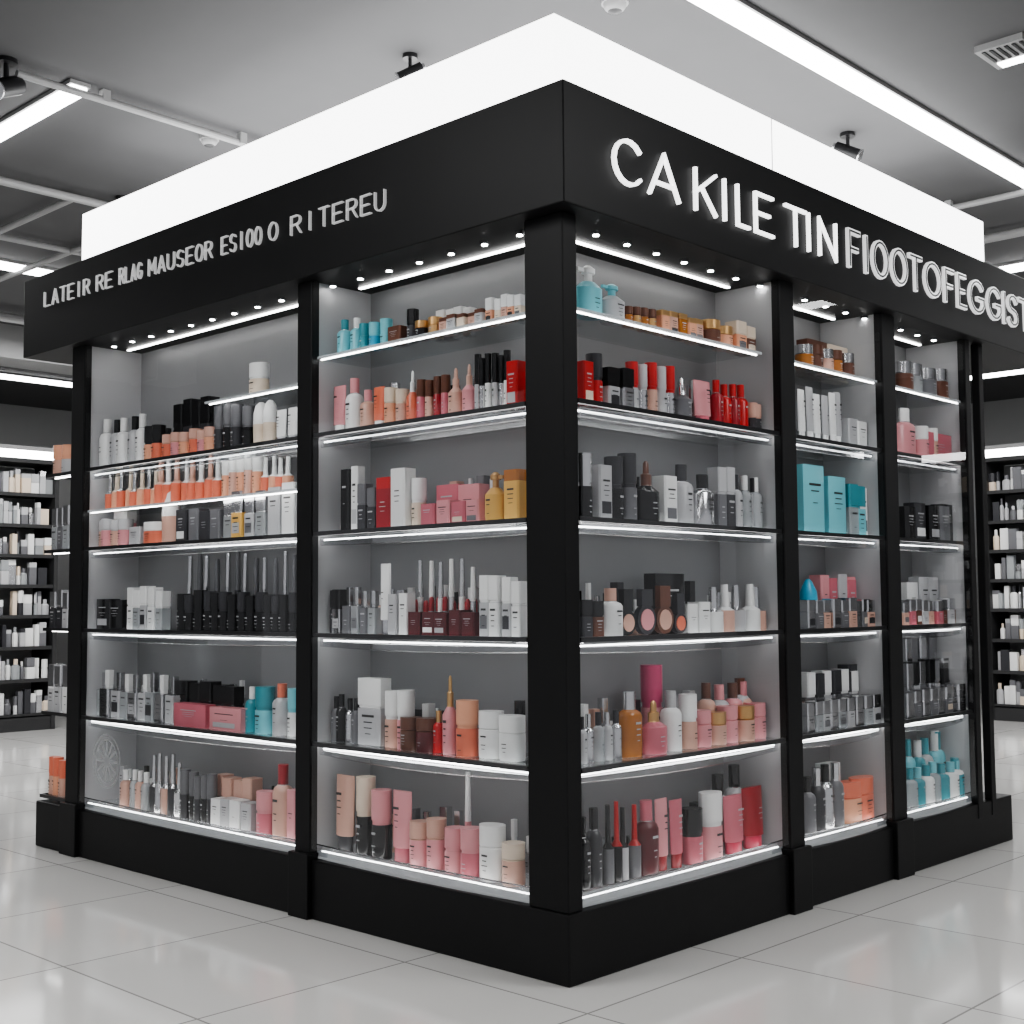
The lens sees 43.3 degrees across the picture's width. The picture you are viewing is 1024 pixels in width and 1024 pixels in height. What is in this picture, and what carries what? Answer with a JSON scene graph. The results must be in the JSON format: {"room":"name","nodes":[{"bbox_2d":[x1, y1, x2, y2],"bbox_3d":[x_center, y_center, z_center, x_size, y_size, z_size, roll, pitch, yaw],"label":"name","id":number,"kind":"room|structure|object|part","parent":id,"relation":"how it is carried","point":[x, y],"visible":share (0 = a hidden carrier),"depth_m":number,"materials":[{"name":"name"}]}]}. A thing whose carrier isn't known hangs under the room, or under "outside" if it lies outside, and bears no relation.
{"room":"shop","nodes":[
{"label":"shop","id":0,"kind":"room"},
{"bbox_2d":[0,404,71,664],"bbox_3d":[-7.474,0.426,14.858,0.100,3.700,21.000,-4,-5,44],"label":"wall","id":1,"kind":"structure","parent":0,"point":[19,425],"depth_m":16.48,"materials":[{"name":"paint"}]},
{"bbox_2d":[0,372,71,387],"bbox_3d":[-5.604,-1.483,13.882,0.174,0.050,8.024,-4,-5,44],"label":"strip light","id":2,"kind":"object","parent":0,"point":[3,375],"depth_m":14.19,"materials":[{"name":"white plastic"}]},
{"bbox_2d":[115,195,124,199],"bbox_3d":[-2.406,-1.865,7.937,0.146,0.150,0.108,-4,-5,44],"label":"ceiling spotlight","id":3,"kind":"object","parent":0,"point":[117,197],"depth_m":7.92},
{"bbox_2d":[0,694,1023,1023],"bbox_3d":[0.097,1.774,7.532,21.000,0.100,21.000,-4,-5,44],"label":"floor","id":4,"kind":"structure","parent":0,"point":[83,940],"depth_m":4.32,"materials":[{"name":"tile"}]},
{"bbox_2d":[0,444,58,732],"bbox_3d":[-6.171,0.646,11.069,0.480,2.720,4.590,-4,-5,44],"label":"shelving unit","id":5,"kind":"object","parent":4,"relation":"on","point":[28,575],"visible":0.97,"depth_m":12.45,"materials":[{"name":"grey metal"}]},
{"bbox_2d":[23,13,1023,987],"bbox_3d":[0.232,0.024,6.771,3.726,3.285,4.072,-4,-5,44],"label":"kiosk","id":6,"kind":"object","parent":4,"relation":"on","point":[518,160],"visible":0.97,"depth_m":5.08,"materials":[{"name":"black paint"}]},
{"bbox_2d":[48,756,65,796],"bbox_3d":[-2.242,1.319,6.442,0.217,0.186,0.067,-4,-5,44],"label":"bottles","id":7,"kind":"object","parent":6,"relation":"in","point":[57,764],"visible":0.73,"depth_m":6.44,"materials":[{"name":"orange"}]},
{"bbox_2d":[48,664,66,712],"bbox_3d":[-2.249,0.883,6.476,0.208,0.235,0.073,-4,-5,44],"label":"bottles","id":8,"kind":"object","parent":6,"relation":"in","point":[57,673],"visible":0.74,"depth_m":6.45,"materials":[{"name":"white"}]},
{"bbox_2d":[49,590,68,627],"bbox_3d":[-2.255,0.489,6.510,0.193,0.192,0.073,-4,-5,44],"label":"bottles","id":9,"kind":"object","parent":6,"relation":"in","point":[59,600],"visible":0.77,"depth_m":6.48,"materials":[{"name":"white"}]},
{"bbox_2d":[51,505,69,549],"bbox_3d":[-2.261,0.083,6.544,0.180,0.222,0.072,-4,-5,44],"label":"bottles","id":10,"kind":"object","parent":6,"relation":"in","point":[60,539],"visible":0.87,"depth_m":6.51,"materials":[{"name":"white"}]},
{"bbox_2d":[52,444,70,473],"bbox_3d":[-2.275,-0.265,6.567,0.161,0.151,0.083,-4,-5,44],"label":"bottles","id":11,"kind":"object","parent":6,"relation":"in","point":[61,453],"visible":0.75,"depth_m":6.53,"materials":[{"name":"orange"}]},
{"bbox_2d":[96,670,295,736],"bbox_3d":[-1.365,0.832,5.728,1.690,0.221,0.201,-4,-5,44],"label":"perfume bottles","id":12,"kind":"object","parent":6,"relation":"in","point":[215,705],"visible":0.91,"depth_m":5.66,"materials":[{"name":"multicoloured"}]},
{"bbox_2d":[96,551,296,631],"bbox_3d":[-1.413,0.354,5.798,1.575,0.352,0.140,-4,-5,44],"label":"bottles","id":13,"kind":"object","parent":6,"relation":"in","point":[145,607],"visible":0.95,"depth_m":5.67,"materials":[{"name":"black plastic"}]},
{"bbox_2d":[98,482,296,545],"bbox_3d":[-1.422,0.013,5.817,1.572,0.251,0.135,-4,-5,44],"label":"bottles","id":14,"kind":"object","parent":6,"relation":"in","point":[270,514],"visible":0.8,"depth_m":5.62,"materials":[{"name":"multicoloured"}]},
{"bbox_2d":[99,396,296,465],"bbox_3d":[-1.370,-0.388,5.813,1.695,0.279,0.194,-4,-5,44],"label":"bottles","id":15,"kind":"object","parent":6,"relation":"in","point":[198,425],"visible":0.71,"depth_m":5.81,"materials":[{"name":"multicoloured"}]},
{"bbox_2d":[105,456,293,508],"bbox_3d":[-1.443,-0.148,5.814,1.490,0.205,0.072,-4,-5,44],"label":"nail polish","id":16,"kind":"object","parent":6,"relation":"on","point":[249,475],"visible":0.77,"depth_m":5.73,"materials":[{"name":"orange glass"}]},
{"bbox_2d":[119,753,294,841],"bbox_3d":[-1.349,1.208,5.707,1.678,0.294,0.176,-4,-5,44],"label":"products","id":17,"kind":"object","parent":6,"relation":"in","point":[223,799],"visible":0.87,"depth_m":5.57,"materials":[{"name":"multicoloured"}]},
{"bbox_2d":[249,362,269,392],"bbox_3d":[-1.075,-0.561,5.481,0.101,0.139,0.078,-4,-5,44],"label":"bottles","id":18,"kind":"object","parent":6,"relation":"in","point":[259,372],"visible":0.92,"depth_m":5.45,"materials":[{"name":"white plastic"}]},
{"bbox_2d":[331,676,525,761],"bbox_3d":[-0.298,0.729,4.717,1.038,0.275,0.194,-4,-5,44],"label":"perfume bottles","id":19,"kind":"object","parent":6,"relation":"in","point":[381,715],"visible":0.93,"depth_m":4.61,"materials":[{"name":"white"}]},
{"bbox_2d":[330,559,526,636],"bbox_3d":[-0.265,0.311,4.728,1.114,0.276,0.171,-4,-5,44],"label":"bottles","id":20,"kind":"object","parent":6,"relation":"in","point":[498,607],"visible":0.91,"depth_m":4.70,"materials":[{"name":"white plastic"}]},
{"bbox_2d":[334,350,525,429],"bbox_3d":[-0.270,-0.435,4.782,1.111,0.216,0.169,-4,-5,44],"label":"bottles","id":21,"kind":"object","parent":6,"relation":"in","point":[436,396],"visible":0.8,"depth_m":4.71,"materials":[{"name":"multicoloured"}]},
{"bbox_2d":[337,294,524,358],"bbox_3d":[-0.302,-0.708,4.800,1.000,0.149,0.127,-4,-5,44],"label":"bottles","id":22,"kind":"object","parent":6,"relation":"on","point":[371,333],"visible":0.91,"depth_m":4.76,"materials":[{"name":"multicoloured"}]},
{"bbox_2d":[336,771,528,886],"bbox_3d":[-0.269,1.103,4.675,1.040,0.346,0.183,-4,-5,44],"label":"bottles","id":23,"kind":"object","parent":6,"relation":"on","point":[384,826],"visible":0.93,"depth_m":4.63,"materials":[{"name":"pink plastic"}]},
{"bbox_2d":[341,466,526,529],"bbox_3d":[-0.263,-0.070,4.743,1.088,0.254,0.182,-4,-5,44],"label":"cartons","id":24,"kind":"object","parent":6,"relation":"in","point":[399,499],"visible":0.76,"depth_m":4.73,"materials":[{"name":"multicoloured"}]},
{"bbox_3d":[-0.082,0.594,6.377,3.537,1.623,2.971,-4,-5,44],"label":"shelf rail","id":25,"kind":"part","parent":6,"relation":"part of","materials":[{"name":"black"}]},
{"bbox_3d":[0.085,0.309,6.548,2.890,2.244,2.810,-4,-5,44],"label":"panel","id":26,"kind":"part","parent":6,"relation":"part of","materials":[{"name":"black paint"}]},
{"bbox_2d":[576,265,755,356],"bbox_3d":[0.586,-0.733,4.760,0.089,0.181,1.048,-4,-5,44],"label":"bottles","id":27,"kind":"object","parent":6,"relation":"on","point":[589,294],"visible":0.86,"depth_m":4.69,"materials":[{"name":"multicoloured"}]},
{"bbox_2d":[577,353,761,427],"bbox_3d":[0.532,-0.433,4.756,0.173,0.200,1.189,-4,-5,44],"label":"bottles","id":28,"kind":"object","parent":6,"relation":"in","point":[648,385],"visible":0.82,"depth_m":4.68,"materials":[{"name":"red plastic"}]},
{"bbox_2d":[578,453,762,527],"bbox_3d":[0.536,-0.070,4.729,0.179,0.241,1.193,-4,-5,44],"label":"perfume bottles","id":29,"kind":"object","parent":6,"relation":"in","point":[613,489],"visible":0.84,"depth_m":4.65,"materials":[{"name":"white plastic"}]},
{"bbox_2d":[579,573,765,636],"bbox_3d":[0.541,0.332,4.700,0.184,0.218,1.190,-4,-5,44],"label":"cosmetics","id":30,"kind":"object","parent":6,"relation":"in","point":[666,603],"visible":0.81,"depth_m":4.68,"materials":[{"name":"multicoloured"}]},
{"bbox_2d":[582,764,763,891],"bbox_3d":[0.538,1.115,4.639,0.182,0.308,1.175,-4,-5,44],"label":"bottles","id":31,"kind":"object","parent":6,"relation":"on","point":[719,822],"visible":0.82,"depth_m":4.60,"materials":[{"name":"pink plastic"}]},
{"bbox_2d":[581,664,765,763],"bbox_3d":[0.542,0.706,4.674,0.182,0.303,1.193,-4,-5,44],"label":"perfume bottles","id":32,"kind":"object","parent":6,"relation":"in","point":[635,730],"visible":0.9,"depth_m":4.65,"materials":[{"name":"pink plastic"}]},
{"bbox_2d":[794,338,854,376],"bbox_3d":[1.349,-0.669,5.619,0.168,0.162,0.510,-4,-5,44],"label":"jars","id":33,"kind":"object","parent":6,"relation":"on","point":[810,351],"visible":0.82,"depth_m":5.52,"materials":[{"name":"brown glass"}]},
{"bbox_2d":[796,386,866,445],"bbox_3d":[1.272,-0.406,5.534,0.169,0.242,0.714,-4,-5,44],"label":"tubes","id":34,"kind":"object","parent":6,"relation":"in","point":[847,430],"visible":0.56,"depth_m":5.53,"materials":[{"name":"white"}]},
{"bbox_2d":[797,464,867,534],"bbox_3d":[1.372,-0.043,5.539,0.078,0.287,0.535,-4,-5,44],"label":"cartons","id":35,"kind":"object","parent":6,"relation":"in","point":[825,503],"visible":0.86,"depth_m":5.47,"materials":[{"name":"teal cardboard"}]},
{"bbox_2d":[800,574,874,628],"bbox_3d":[1.305,0.376,5.492,0.195,0.230,0.658,-4,-5,44],"label":"cosmetics","id":36,"kind":"object","parent":6,"relation":"in","point":[829,600],"visible":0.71,"depth_m":5.49},
{"bbox_2d":[803,761,873,834],"bbox_3d":[1.284,1.188,5.419,0.179,0.261,0.719,-4,-5,44],"label":"bottles","id":37,"kind":"object","parent":6,"relation":"in","point":[830,802],"visible":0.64,"depth_m":5.41,"materials":[{"name":"multicoloured"}]},
{"bbox_2d":[801,664,880,732],"bbox_3d":[1.291,0.781,5.439,0.204,0.250,0.718,-4,-5,44],"label":"perfume bottles","id":38,"kind":"object","parent":6,"relation":"in","point":[831,699],"visible":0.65,"depth_m":5.46,"materials":[{"name":"white glass"}]},
{"bbox_2d":[895,361,948,397],"bbox_3d":[1.967,-0.629,6.207,0.092,0.155,0.483,-4,-5,44],"label":"jars","id":39,"kind":"object","parent":6,"relation":"on","point":[908,374],"visible":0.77,"depth_m":6.14,"materials":[{"name":"brown"}]},
{"bbox_2d":[897,408,951,459],"bbox_3d":[1.874,-0.362,6.156,0.179,0.233,0.661,-4,-5,44],"label":"bottles","id":40,"kind":"object","parent":6,"relation":"in","point":[913,439],"visible":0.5,"depth_m":6.12,"materials":[{"name":"pink plastic"}]},
{"bbox_2d":[899,502,952,540],"bbox_3d":[1.861,0.046,6.114,0.177,0.184,0.702,-4,-5,44],"label":"cartons","id":41,"kind":"object","parent":6,"relation":"in","point":[916,520],"visible":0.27,"depth_m":6.11,"materials":[{"name":"black cardboard"}]},
{"bbox_2d":[901,577,955,624],"bbox_3d":[1.928,0.421,6.153,0.168,0.224,0.519,-4,-5,44],"label":"cosmetics","id":42,"kind":"object","parent":6,"relation":"in","point":[921,602],"visible":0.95,"depth_m":6.14,"materials":[{"name":"white"}]},
{"bbox_2d":[902,632,965,717],"bbox_3d":[1.912,0.762,6.102,0.221,0.370,0.584,-4,-5,44],"label":"perfume bottles","id":43,"kind":"object","parent":6,"relation":"in","point":[928,689],"visible":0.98,"depth_m":6.12,"materials":[{"name":"grey glass"}]},
{"bbox_2d":[905,730,964,809],"bbox_3d":[1.935,1.205,6.072,0.182,0.310,0.556,-4,-5,44],"label":"bottles","id":44,"kind":"object","parent":6,"relation":"in","point":[930,778],"visible":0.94,"depth_m":6.07,"materials":[{"name":"teal plastic"}]},
{"bbox_2d":[985,443,1023,721],"bbox_3d":[7.109,0.549,10.889,6.190,2.720,0.480,-4,-5,44],"label":"shelving unit","id":45,"kind":"object","parent":4,"relation":"on","point":[1004,484],"visible":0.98,"depth_m":12.79,"materials":[{"name":"black metal"}]},
{"bbox_2d":[0,0,1023,410],"bbox_3d":[0.072,-2.016,7.795,21.000,0.100,21.000,-4,-5,44],"label":"ceiling","id":46,"kind":"structure","parent":0,"point":[259,69],"depth_m":6.10,"materials":[{"name":"paint"}]},
{"bbox_2d":[0,55,25,98],"bbox_3d":[-2.320,-1.973,5.928,0.158,0.215,0.208,-4,-5,44],"label":"ceiling spotlight","id":47,"kind":"object","parent":46,"relation":"attached to","point":[10,86],"depth_m":5.92,"materials":[{"name":"black metal"}]},
{"bbox_2d":[0,258,57,276],"bbox_3d":[-4.428,-1.852,8.660,0.144,0.050,3.074,-4,-5,44],"label":"strip light","id":48,"kind":"object","parent":46,"relation":"attached to","point":[5,264],"depth_m":9.46,"materials":[{"name":"white plastic"}]},
{"bbox_2d":[0,323,72,374],"bbox_3d":[0.014,-1.629,10.336,18.173,0.319,5.975,0,-4,-1],"label":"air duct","id":49,"kind":"object","parent":46,"relation":"attached to","point":[11,336],"visible":0.02,"depth_m":11.62,"materials":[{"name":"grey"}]},
{"bbox_2d":[0,78,90,141],"bbox_3d":[-3.251,-1.953,7.312,3.274,0.050,0.104,-4,-5,44],"label":"strip light","id":50,"kind":"object","parent":46,"relation":"attached to","point":[53,100],"depth_m":6.44,"materials":[{"name":"white plastic"}]},
{"bbox_2d":[200,134,218,146],"bbox_3d":[-1.618,-1.984,6.902,0.104,0.066,0.104,-4,-5,44],"label":"smoke detector","id":51,"kind":"object","parent":46,"relation":"attached to","point":[207,141],"visible":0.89,"depth_m":6.87,"materials":[{"name":"grey plastic"}]},
{"bbox_2d":[394,52,425,79],"bbox_3d":[-0.468,-2.018,5.907,0.129,0.150,0.134,-4,-5,44],"label":"ceiling spotlight","id":52,"kind":"object","parent":46,"relation":"attached to","point":[410,57],"depth_m":5.88,"materials":[{"name":"black metal"}]},
{"bbox_2d":[0,70,1023,324],"bbox_3d":[-0.706,-1.858,8.417,13.000,0.120,10.840,-4,-5,44],"label":"conduit","id":53,"kind":"object","parent":46,"relation":"attached to","point":[104,97],"depth_m":7.80,"materials":[{"name":"grey metal"}]},
{"bbox_2d":[601,0,628,14],"bbox_3d":[0.427,-2.103,5.356,0.115,0.070,0.115,-4,-5,44],"label":"smoke detector","id":54,"kind":"object","parent":46,"relation":"attached to","point":[614,7],"visible":1,"depth_m":5.33,"materials":[{"name":"grey plastic"}]},
{"bbox_2d":[831,131,863,161],"bbox_3d":[1.804,-1.951,6.940,0.168,0.172,0.118,-4,-5,44],"label":"ceiling spotlight","id":55,"kind":"object","parent":46,"relation":"attached to","point":[855,153],"depth_m":6.91,"materials":[{"name":"black metal"}]},
{"bbox_2d":[688,0,1023,187],"bbox_3d":[2.978,-1.975,7.576,0.124,0.050,8.324,-4,-5,44],"label":"strip light","id":56,"kind":"object","parent":46,"relation":"attached to","point":[743,15],"depth_m":6.14,"materials":[{"name":"white plastic"}]},
{"bbox_2d":[974,32,1023,69],"bbox_3d":[2.268,-2.095,5.880,0.220,0.036,0.260,-4,-5,44],"label":"ceiling vent","id":57,"kind":"object","parent":46,"relation":"attached to","point":[1008,51],"depth_m":5.85,"materials":[{"name":"white metal"}]},
{"bbox_2d":[995,260,1023,272],"bbox_3d":[4.870,-1.915,8.615,5.224,0.050,0.144,-4,-5,44],"label":"strip light","id":58,"kind":"object","parent":46,"relation":"attached to","point":[1015,266],"depth_m":9.63,"materials":[{"name":"white plastic"}]},
{"bbox_2d":[970,369,1023,379],"bbox_3d":[5.821,-1.562,13.799,9.024,0.050,0.174,-4,-5,44],"label":"strip light","id":59,"kind":"object","parent":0,"point":[1014,372],"depth_m":14.17,"materials":[{"name":"white plastic"}]},
{"bbox_2d":[971,398,1023,693],"bbox_3d":[7.300,0.356,15.207,21.000,3.700,0.100,-4,-5,44],"label":"wall","id":60,"kind":"structure","parent":0,"point":[1003,419],"depth_m":16.32,"materials":[{"name":"paint"}]}
]}

